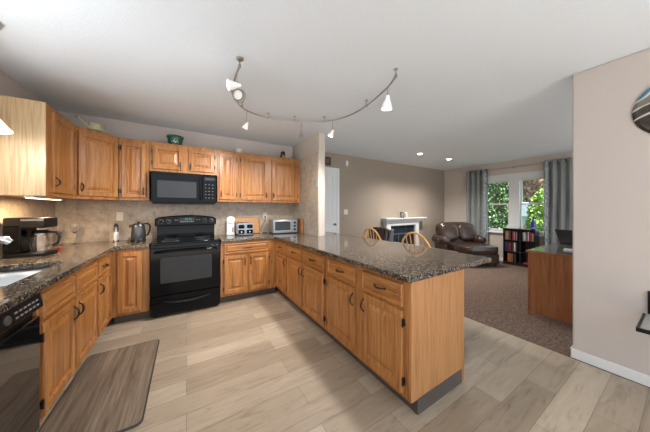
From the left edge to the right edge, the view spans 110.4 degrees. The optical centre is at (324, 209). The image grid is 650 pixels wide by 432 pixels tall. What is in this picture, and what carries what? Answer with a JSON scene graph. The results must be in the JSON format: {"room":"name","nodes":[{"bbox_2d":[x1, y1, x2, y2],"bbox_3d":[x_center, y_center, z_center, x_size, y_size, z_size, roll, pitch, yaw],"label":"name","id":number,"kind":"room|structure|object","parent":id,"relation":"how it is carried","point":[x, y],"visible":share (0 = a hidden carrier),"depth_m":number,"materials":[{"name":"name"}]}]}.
{"room":"kitchen","nodes":[
{"label":"kitchen","id":0,"kind":"room"},
{"bbox_2d":[0,70,42,257],"bbox_3d":[-1.898,0.060,0.274,0.150,2.580,5.850,0,0,-32],"label":"wall","id":1,"kind":"structure","parent":0,"point":[10,87],"depth_m":2.13,"materials":[{"name":"beige paint"}]},
{"bbox_2d":[0,196,54,257],"bbox_3d":[-2.535,0.142,1.466,0.009,0.565,3.150,0,0,-32],"label":"backsplash","id":2,"kind":"structure","parent":1,"relation":"attached to","point":[10,207],"depth_m":2.29,"materials":[{"name":"tile"}]},
{"bbox_2d":[0,95,75,198],"bbox_3d":[-2.667,-0.512,2.099,0.426,0.795,0.604,0,0,-32],"label":"upper cabinet","id":3,"kind":"object","parent":1,"relation":"attached to","point":[39,157],"visible":0.99,"depth_m":1.90,"materials":[{"name":"brown wood"}]},
{"bbox_2d":[23,196,62,199],"bbox_3d":[-2.625,-0.103,2.121,0.060,0.021,0.520,0,0,-32],"label":"light","id":4,"kind":"object","parent":3,"relation":"attached to","point":[30,197],"visible":0.96,"depth_m":2.03,"materials":[{"name":"white plastic"}]},
{"bbox_2d":[58,111,443,250],"bbox_3d":[0.180,0.060,5.065,8.700,2.580,0.150,0,0,-32],"label":"wall","id":5,"kind":"structure","parent":0,"point":[371,190],"depth_m":5.43,"materials":[{"name":"beige paint"}]},
{"bbox_2d":[63,125,120,200],"bbox_3d":[-2.894,-0.512,2.697,0.677,0.795,0.670,0,0,-32],"label":"upper cabinet","id":6,"kind":"object","parent":5,"relation":"attached to","point":[96,152],"visible":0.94,"depth_m":2.62,"materials":[{"name":"brown wood"}]},
{"bbox_2d":[74,114,105,131],"bbox_3d":[-2.667,-0.977,2.583,0.124,0.134,0.278,0,0,13],"label":"watering can","id":7,"kind":"object","parent":6,"relation":"on","point":[98,127],"visible":0.96,"depth_m":2.57,"materials":[{"name":"beige ceramic"}]},
{"bbox_2d":[116,212,122,220],"bbox_3d":[-2.830,0.100,3.117,0.072,0.116,0.010,0,0,-32],"label":"wall outlet","id":8,"kind":"object","parent":5,"relation":"attached to","point":[119,215],"visible":1,"depth_m":3.11,"materials":[{"name":"beige plastic"}]},
{"bbox_2d":[118,137,150,200],"bbox_3d":[-2.552,-0.512,3.058,0.310,0.795,0.413,0,0,-32],"label":"upper cabinet","id":9,"kind":"object","parent":5,"relation":"attached to","point":[134,175],"visible":0.98,"depth_m":2.92,"materials":[{"name":"brown wood"}]},
{"bbox_2d":[55,200,292,242],"bbox_3d":[-1.996,0.142,3.639,3.181,0.565,0.009,0,0,-32],"label":"backsplash","id":10,"kind":"structure","parent":5,"relation":"attached to","point":[97,219],"depth_m":3.19,"materials":[{"name":"stone"}]},
{"bbox_2d":[149,141,216,175],"bbox_3d":[-2.068,-0.711,3.354,0.820,0.398,0.413,0,0,-32],"label":"upper cabinet","id":11,"kind":"object","parent":5,"relation":"attached to","point":[163,157],"visible":0.99,"depth_m":3.19,"materials":[{"name":"brown wood"}]},
{"bbox_2d":[166,134,183,144],"bbox_3d":[-2.173,-0.981,3.278,0.212,0.142,0.212,0,0,-32],"label":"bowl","id":12,"kind":"object","parent":11,"relation":"on","point":[172,139],"visible":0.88,"depth_m":3.20,"materials":[{"name":"green ceramic"}]},
{"bbox_2d":[151,171,215,204],"bbox_3d":[-2.046,-0.289,3.319,0.770,0.432,0.479,0,0,-32],"label":"microwave","id":13,"kind":"object","parent":11,"relation":"attached to","point":[166,187],"visible":1,"depth_m":3.13,"materials":[{"name":"black"}]},
{"bbox_2d":[216,150,237,202],"bbox_3d":[-1.588,-0.512,3.649,0.303,0.795,0.413,0,0,-32],"label":"upper cabinet","id":14,"kind":"object","parent":5,"relation":"attached to","point":[227,161],"visible":0.98,"depth_m":3.50,"materials":[{"name":"brown wood"}]},
{"bbox_2d":[235,152,299,202],"bbox_3d":[-0.999,-0.512,4.010,1.074,0.795,0.413,0,0,-32],"label":"upper cabinet","id":15,"kind":"object","parent":5,"relation":"attached to","point":[261,178],"visible":0.98,"depth_m":3.83,"materials":[{"name":"brown wood"}]},
{"bbox_2d":[280,151,285,157],"bbox_3d":[-0.767,-0.981,4.103,0.100,0.142,0.102,0,0,-32],"label":"jar","id":16,"kind":"object","parent":15,"relation":"on","point":[282,155],"visible":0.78,"depth_m":4.07,"materials":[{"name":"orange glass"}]},
{"bbox_2d":[325,157,330,164],"bbox_3d":[0.054,-1.045,4.888,0.160,0.176,0.019,0,0,-32],"label":"picture frame","id":17,"kind":"object","parent":5,"relation":"attached to","point":[327,159],"visible":0.86,"depth_m":4.89,"materials":[{"name":"black wood"}]},
{"bbox_2d":[325,167,338,232],"bbox_3d":[-0.058,0.216,4.784,0.920,2.260,0.081,0,0,-32],"label":"door","id":18,"kind":"structure","parent":5,"relation":"in","point":[331,174],"depth_m":4.94,"materials":[{"name":"white paint"}]},
{"bbox_2d":[310,132,324,235],"bbox_3d":[-0.316,0.060,4.070,0.115,2.580,1.030,0,0,-32],"label":"wall","id":19,"kind":"structure","parent":0,"point":[321,135],"depth_m":3.63,"materials":[{"name":"beige paint"}]},
{"bbox_2d":[293,151,318,235],"bbox_3d":[-0.370,-0.253,4.039,0.010,1.355,1.025,0,0,-32],"label":"backsplash","id":20,"kind":"structure","parent":19,"relation":"attached to","point":[307,210],"depth_m":3.86,"materials":[{"name":"stone"}]},
{"bbox_2d":[293,132,318,159],"bbox_3d":[-0.367,-1.080,4.041,0.003,0.300,1.025,0,0,-32],"label":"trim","id":21,"kind":"structure","parent":19,"relation":"attached to","point":[309,146],"depth_m":3.97,"materials":[{"name":"beige paint"}]},
{"bbox_2d":[0,0,649,170],"bbox_3d":[1.708,-1.290,2.571,8.700,0.120,6.000,0,0,-32],"label":"ceiling","id":22,"kind":"structure","parent":0,"point":[477,82],"depth_m":1.93,"materials":[{"name":"white paint"}]},
{"bbox_2d":[0,22,12,133],"bbox_3d":[-2.232,-0.877,1.412,0.336,0.705,0.336,0,0,-32],"label":"pendant lamp","id":23,"kind":"object","parent":22,"relation":"hanging from","point":[4,129],"visible":1,"depth_m":1.50,"materials":[{"name":"grey"}]},
{"bbox_2d":[226,56,397,137],"bbox_3d":[-0.178,-1.085,2.465,1.567,0.289,1.182,0,0,-7],"label":"track light","id":24,"kind":"object","parent":22,"relation":"attached to","point":[238,95],"visible":1,"depth_m":2.14,"materials":[{"name":"grey metal"}]},
{"bbox_2d":[36,286,649,431],"bbox_3d":[-0.070,1.410,1.482,4.530,0.120,6.000,0,0,-32],"label":"floor","id":25,"kind":"structure","parent":0,"point":[258,363],"depth_m":1.72,"materials":[{"name":"brown wood"}]},
{"bbox_2d":[0,292,42,431],"bbox_3d":[-1.749,0.910,0.871,0.678,0.880,0.603,0,0,-32],"label":"dishwasher","id":26,"kind":"object","parent":25,"relation":"on","point":[19,330],"visible":0.96,"depth_m":1.14,"materials":[{"name":"black metal"}]},
{"bbox_2d":[4,261,97,421],"bbox_3d":[-2.159,0.907,1.553,0.711,0.885,0.979,0,0,-32],"label":"base cabinet","id":27,"kind":"object","parent":25,"relation":"on","point":[68,314],"visible":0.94,"depth_m":1.55,"materials":[{"name":"brown wood"}]},
{"bbox_2d":[0,238,154,313],"bbox_3d":[-2.186,0.446,1.867,1.000,0.041,2.808,0,0,-32],"label":"countertop","id":28,"kind":"structure","parent":27,"relation":"on","point":[66,261],"depth_m":1.80,"materials":[{"name":"stone"}]},
{"bbox_2d":[0,236,13,244],"bbox_3d":[-2.309,0.299,1.436,0.124,0.252,0.390,0,0,34],"label":"faucet","id":29,"kind":"object","parent":28,"relation":"on","point":[5,240],"visible":1,"depth_m":1.54,"materials":[{"name":"silver metal"}]},
{"bbox_2d":[0,266,51,286],"bbox_3d":[-2.125,0.560,1.477,0.394,0.182,0.774,0,0,-32],"label":"sink","id":30,"kind":"object","parent":28,"relation":"in","point":[7,277],"visible":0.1,"depth_m":1.72,"materials":[{"name":"white ceramic"}]},
{"bbox_2d":[2,217,60,258],"bbox_3d":[-2.680,0.250,2.096,0.302,0.350,0.206,0,0,-26],"label":"coffee maker","id":31,"kind":"object","parent":28,"relation":"on","point":[29,241],"visible":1,"depth_m":2.03,"materials":[{"name":"black plastic"}]},
{"bbox_2d":[53,224,63,245],"bbox_3d":[-3.153,0.300,2.677,0.086,0.250,0.086,0,0,-32],"label":"wine glass","id":32,"kind":"object","parent":28,"relation":"on","point":[60,228],"visible":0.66,"depth_m":2.66,"materials":[{"name":"white"}]},
{"bbox_2d":[70,223,79,243],"bbox_3d":[-3.077,0.300,2.782,0.086,0.250,0.086,0,0,-32],"label":"wine glass","id":33,"kind":"object","parent":28,"relation":"on","point":[74,227],"visible":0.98,"depth_m":2.77,"materials":[{"name":"white"}]},
{"bbox_2d":[113,223,118,241],"bbox_3d":[-2.783,0.306,3.010,0.068,0.238,0.068,0,0,-32],"label":"pepper mill","id":34,"kind":"object","parent":28,"relation":"on","point":[116,231],"visible":1,"depth_m":2.99,"materials":[{"name":"white ceramic"}]},
{"bbox_2d":[129,222,150,241],"bbox_3d":[-2.465,0.294,3.003,0.199,0.262,0.164,0,0,12],"label":"electric kettle","id":35,"kind":"object","parent":28,"relation":"on","point":[138,231],"visible":1,"depth_m":2.96,"materials":[{"name":"silver metal"}]},
{"bbox_2d":[38,339,159,431],"bbox_3d":[-1.654,1.343,1.742,0.530,0.013,1.090,0,0,-32],"label":"kitchen mat","id":36,"kind":"object","parent":25,"relation":"on","point":[109,392],"visible":1,"depth_m":1.64,"materials":[{"name":"brown rubber"}]},
{"bbox_2d":[95,252,111,337],"bbox_3d":[-2.560,0.908,2.207,0.711,0.883,0.555,0,0,-32],"label":"base cabinet","id":37,"kind":"object","parent":25,"relation":"on","point":[104,279],"visible":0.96,"depth_m":2.30,"materials":[{"name":"brown wood"}]},
{"bbox_2d":[112,246,150,323],"bbox_3d":[-2.465,0.908,2.954,0.340,0.883,0.657,0,0,-32],"label":"base cabinet","id":38,"kind":"object","parent":25,"relation":"on","point":[131,297],"visible":0.74,"depth_m":2.69,"materials":[{"name":"brown wood"}]},
{"bbox_2d":[150,215,219,317],"bbox_3d":[-1.950,0.720,3.201,0.796,1.260,0.763,0,0,-32],"label":"range","id":39,"kind":"object","parent":25,"relation":"on","point":[185,251],"visible":1,"depth_m":2.97,"materials":[{"name":"black metal"}]},
{"bbox_2d":[150,235,219,245],"bbox_3d":[-1.955,0.431,3.209,0.774,0.028,0.625,0,0,-32],"label":"cooktop","id":40,"kind":"object","parent":39,"relation":"in","point":[171,240],"depth_m":3.10,"materials":[{"name":"grey"}]},
{"bbox_2d":[220,239,275,302],"bbox_3d":[-1.282,0.908,3.659,0.818,0.883,0.691,0,0,-32],"label":"base cabinet","id":41,"kind":"object","parent":25,"relation":"on","point":[247,268],"visible":0.98,"depth_m":3.39,"materials":[{"name":"brown wood"}]},
{"bbox_2d":[276,240,291,302],"bbox_3d":[-0.423,0.908,3.565,0.656,0.883,0.472,0,0,-32],"label":"base cabinet","id":42,"kind":"object","parent":25,"relation":"on","point":[281,247],"visible":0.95,"depth_m":3.38,"materials":[{"name":"brown wood"}]},
{"bbox_2d":[287,243,331,337],"bbox_3d":[-0.026,0.908,2.918,0.656,0.883,1.043,0,0,-32],"label":"base cabinet","id":43,"kind":"object","parent":25,"relation":"on","point":[306,269],"visible":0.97,"depth_m":2.63,"materials":[{"name":"brown wood"}]},
{"bbox_2d":[362,227,380,239],"bbox_3d":[0.907,0.814,3.605,0.529,1.070,0.468,0,0,-32],"label":"chair","id":44,"kind":"object","parent":25,"relation":"on","point":[374,230],"visible":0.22,"depth_m":3.45,"materials":[{"name":"brown wood"}]},
{"bbox_2d":[326,256,462,414],"bbox_3d":[0.527,0.908,2.036,0.678,0.883,1.034,0,0,-32],"label":"base cabinet","id":45,"kind":"object","parent":25,"relation":"on","point":[408,336],"visible":0.97,"depth_m":1.64,"materials":[{"name":"brown wood"}]},
{"bbox_2d":[216,232,490,282],"bbox_3d":[-0.172,0.446,2.866,1.878,0.041,3.208,0,0,-32],"label":"countertop","id":46,"kind":"structure","parent":45,"relation":"on","point":[407,263],"depth_m":2.12,"materials":[{"name":"stone"}]},
{"bbox_2d":[226,216,234,234],"bbox_3d":[-1.558,0.270,3.725,0.134,0.310,0.099,0,0,-32],"label":"milk frother","id":47,"kind":"object","parent":46,"relation":"on","point":[230,220],"visible":0.97,"depth_m":3.70,"materials":[{"name":"white plastic"}]},
{"bbox_2d":[235,222,252,235],"bbox_3d":[-1.337,0.322,3.742,0.250,0.206,0.262,0,0,-32],"label":"toaster","id":48,"kind":"object","parent":46,"relation":"on","point":[241,228],"visible":1,"depth_m":3.65,"materials":[{"name":"silver metal"}]},
{"bbox_2d":[235,218,258,233],"bbox_3d":[-1.364,0.288,3.948,0.400,0.269,0.066,0,0,-32],"label":"cutting board","id":49,"kind":"object","parent":46,"relation":"on","point":[254,221],"visible":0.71,"depth_m":4.00,"materials":[{"name":"brown wood"}]},
{"bbox_2d":[269,219,296,233],"bbox_3d":[-0.749,0.302,4.071,0.450,0.245,0.335,0,0,-27],"label":"toaster oven","id":50,"kind":"object","parent":46,"relation":"on","point":[275,225],"visible":1,"depth_m":3.95,"materials":[{"name":"silver metal"}]},
{"bbox_2d":[297,219,302,232],"bbox_3d":[-0.450,0.297,4.087,0.050,0.255,0.170,0,0,-32],"label":"wooden box","id":51,"kind":"object","parent":46,"relation":"on","point":[299,221],"visible":0.94,"depth_m":4.04,"materials":[{"name":"brown wood"}]},
{"bbox_2d":[401,232,430,247],"bbox_3d":[1.311,0.814,2.947,0.529,1.070,0.468,0,0,-35],"label":"chair","id":52,"kind":"object","parent":25,"relation":"on","point":[409,233],"visible":0.11,"depth_m":2.80,"materials":[{"name":"brown wood"}]},
{"bbox_2d":[377,239,455,251],"bbox_3d":[1.140,0.974,3.689,0.780,0.745,1.720,0,0,-32],"label":"dining table","id":53,"kind":"object","parent":25,"relation":"on","point":[377,239],"visible":0.03,"depth_m":3.65,"materials":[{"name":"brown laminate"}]},
{"bbox_2d":[463,269,463,380],"bbox_3d":[0.527,0.908,2.703,0.018,0.883,2.162,0,0,-32],"label":"panel","id":54,"kind":"object","parent":25,"relation":"on","point":[463,269],"visible":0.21,"depth_m":1.78,"materials":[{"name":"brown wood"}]},
{"bbox_2d":[444,151,572,257],"bbox_3d":[5.392,0.060,4.741,0.150,2.580,5.850,0,0,-32],"label":"wall","id":55,"kind":"structure","parent":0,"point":[454,181],"depth_m":6.51,"materials":[{"name":"beige paint"}]},
{"bbox_2d":[481,170,550,236],"bbox_3d":[4.766,-0.130,5.677,0.180,1.540,1.680,0,0,-32],"label":"window","id":56,"kind":"structure","parent":55,"relation":"attached to","point":[515,180],"depth_m":5.62,"materials":[{"name":"white paint"}]},
{"bbox_2d":[461,159,572,173],"bbox_3d":[4.772,-1.048,5.498,0.115,0.056,2.770,0,0,-32],"label":"curtain rod","id":57,"kind":"object","parent":55,"relation":"attached to","point":[567,159],"visible":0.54,"depth_m":5.54,"materials":[{"name":"grey metal"}]},
{"bbox_2d":[466,169,487,243],"bbox_3d":[4.233,0.113,6.317,0.112,2.415,0.553,0,0,-32],"label":"curtain","id":58,"kind":"object","parent":57,"relation":"hanging from","point":[476,182],"visible":0.78,"depth_m":6.26,"materials":[{"name":"grey fabric"}]},
{"bbox_2d":[544,157,572,244],"bbox_3d":[5.161,0.113,4.805,0.113,2.415,0.763,0,0,-32],"label":"curtain","id":59,"kind":"object","parent":57,"relation":"hanging from","point":[558,176],"visible":0.49,"depth_m":4.95,"materials":[{"name":"grey fabric"}]},
{"bbox_2d":[464,261,649,387],"bbox_3d":[3.627,1.408,3.747,4.140,0.124,6.000,0,0,-32],"label":"floor","id":60,"kind":"structure","parent":0,"point":[495,297],"depth_m":3.04,"materials":[{"name":"brown carpet"}]},
{"bbox_2d":[367,227,393,240],"bbox_3d":[1.028,0.841,4.763,0.651,0.911,0.580,0,0,-41],"label":"recliner","id":61,"kind":"object","parent":60,"relation":"on","point":[384,233],"visible":0.22,"depth_m":4.76,"materials":[{"name":"grey fabric"}]},
{"bbox_2d":[381,217,426,245],"bbox_3d":[2.243,0.785,5.947,1.600,1.122,0.498,0,0,-32],"label":"fireplace","id":62,"kind":"object","parent":60,"relation":"on","point":[401,226],"visible":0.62,"depth_m":6.03,"materials":[{"name":"white paint"}]},
{"bbox_2d":[381,217,426,219],"bbox_3d":[2.165,0.239,6.075,1.600,0.030,0.198,0,0,-32],"label":"mantel shelf","id":63,"kind":"object","parent":62,"relation":"attached to","point":[409,218],"depth_m":5.98,"materials":[{"name":"white paint"}]},
{"bbox_2d":[432,222,498,266],"bbox_3d":[3.610,0.847,5.813,1.246,0.998,1.234,0,0,-6],"label":"armchair","id":64,"kind":"object","parent":60,"relation":"on","point":[461,237],"visible":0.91,"depth_m":5.89,"materials":[{"name":"brown leather"}]},
{"bbox_2d":[438,223,476,240],"bbox_3d":[3.577,0.626,6.117,1.000,0.483,0.317,0,0,-6],"label":"cushion","id":65,"kind":"object","parent":64,"relation":"on","point":[455,231],"depth_m":6.01,"materials":[{"name":"brown leather"}]},
{"bbox_2d":[450,241,497,254],"bbox_3d":[3.623,0.961,5.709,0.840,0.210,1.020,0,0,-6],"label":"cushion","id":66,"kind":"object","parent":64,"relation":"on","point":[467,247],"depth_m":5.27,"materials":[{"name":"brown leather"}]},
{"bbox_2d":[503,228,539,267],"bbox_3d":[4.697,0.907,5.426,0.289,0.878,0.613,0,0,-32],"label":"bookcase","id":67,"kind":"object","parent":60,"relation":"on","point":[523,245],"visible":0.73,"depth_m":5.38,"materials":[{"name":"black wood"}]},
{"bbox_2d":[507,225,518,228],"bbox_3d":[4.611,0.425,5.547,0.064,0.085,0.224,0,0,-32],"label":"box","id":68,"kind":"object","parent":67,"relation":"on","point":[508,226],"visible":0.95,"depth_m":5.51,"materials":[{"name":"white cardboard"}]},
{"bbox_2d":[511,252,515,261],"bbox_3d":[4.606,1.171,5.514,0.187,0.210,0.039,0,0,-32],"label":"book","id":69,"kind":"object","parent":67,"relation":"on","point":[512,254],"visible":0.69,"depth_m":5.46,"materials":[{"name":"brown paper"}]},
{"bbox_2d":[514,253,518,262],"bbox_3d":[4.633,1.175,5.466,0.182,0.200,0.029,0,0,-32],"label":"book","id":70,"kind":"object","parent":67,"relation":"on","point":[516,256],"visible":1,"depth_m":5.43,"materials":[{"name":"brown paper"}]},
{"bbox_2d":[515,243,518,251],"bbox_3d":[4.636,0.915,5.455,0.177,0.190,0.019,0,0,-32],"label":"book","id":71,"kind":"object","parent":67,"relation":"on","point":[516,244],"visible":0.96,"depth_m":5.45,"materials":[{"name":"grey paper"}]},
{"bbox_2d":[531,217,535,229],"bbox_3d":[4.790,0.317,5.199,0.087,0.302,0.086,0,0,-32],"label":"bottle","id":72,"kind":"object","parent":67,"relation":"on","point":[533,223],"visible":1,"depth_m":5.17,"materials":[{"name":"blue glass"}]},
{"bbox_2d":[526,242,572,323],"bbox_3d":[3.450,0.935,2.982,1.508,0.822,0.794,0,0,-32],"label":"desk","id":73,"kind":"object","parent":60,"relation":"on","point":[550,267],"visible":0.34,"depth_m":2.75,"materials":[{"name":"brown wood"}]},
{"bbox_2d":[555,229,572,244],"bbox_3d":[3.719,0.413,3.333,0.324,0.221,0.340,0,0,-5],"label":"laptop","id":74,"kind":"object","parent":73,"relation":"on","point":[564,236],"visible":0.42,"depth_m":3.38,"materials":[{"name":"black plastic"}]},
{"bbox_2d":[573,48,649,375],"bbox_3d":[2.900,0.060,1.120,0.115,2.580,2.280,0,0,-32],"label":"wall","id":75,"kind":"structure","parent":0,"point":[611,154],"depth_m":1.87,"materials":[{"name":"beige paint"}]},
{"bbox_2d":[570,348,649,386],"bbox_3d":[2.842,1.308,1.092,0.013,0.085,2.293,0,0,-32],"label":"baseboard","id":76,"kind":"structure","parent":75,"relation":"attached to","point":[630,374],"depth_m":1.86,"materials":[{"name":"white paint"}]},
{"bbox_2d":[632,88,649,132],"bbox_3d":[2.534,-0.750,1.588,0.017,0.452,0.452,0,0,-32],"label":"wall art","id":77,"kind":"object","parent":75,"relation":"attached to","point":[641,108],"visible":1,"depth_m":1.73,"materials":[{"name":"plastic"}]},
{"bbox_2d":[635,291,649,334],"bbox_3d":[2.352,0.722,1.507,0.415,0.203,0.302,0,0,-32],"label":"wall shelf","id":78,"kind":"object","parent":75,"relation":"attached to","point":[643,326],"visible":1,"depth_m":1.60,"materials":[{"name":"black"}]},
{"bbox_2d":[640,315,649,329],"bbox_3d":[2.358,0.813,1.510,0.399,0.008,0.276,0,0,-32],"label":"tray","id":79,"kind":"object","parent":78,"relation":"on","point":[645,319],"depth_m":1.60,"materials":[{"name":"grey"}]},
{"label":"outside","id":80,"kind":"structure","parent":0,"visible":0},
{"bbox_3d":[16.970,1.850,17.436,32.840,0.300,40.000,0,0,-32],"label":"ground","id":81,"kind":"structure","parent":80,"visible":0},
{"bbox_2d":[488,182,522,228],"bbox_3d":[6.147,0.031,7.981,1.447,3.338,1.396,0,0,-39],"label":"evergreen shrub","id":82,"kind":"object","parent":81,"relation":"on","point":[497,192],"visible":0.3,"depth_m":7.69,"materials":[{"name":"green plant"}]},
{"bbox_2d":[522,202,530,228],"bbox_3d":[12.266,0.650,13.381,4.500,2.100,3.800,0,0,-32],"label":"house","id":83,"kind":"structure","parent":81,"relation":"on","point":[524,207],"depth_m":11.99,"materials":[{"name":"grey"}]},
{"bbox_2d":[523,179,543,200],"bbox_3d":[15.044,-1.864,15.677,2.990,7.127,3.041,0,0,-32],"label":"tree","id":84,"kind":"object","parent":81,"relation":"on","point":[530,187],"visible":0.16,"depth_m":15.46,"materials":[{"name":"orange plant"}]},
{"bbox_2d":[525,187,543,230],"bbox_3d":[6.524,0.504,6.572,1.148,2.392,1.128,0,0,-26],"label":"evergreen shrub","id":85,"kind":"object","parent":81,"relation":"on","point":[536,211],"visible":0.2,"depth_m":6.57,"materials":[{"name":"green plant"}]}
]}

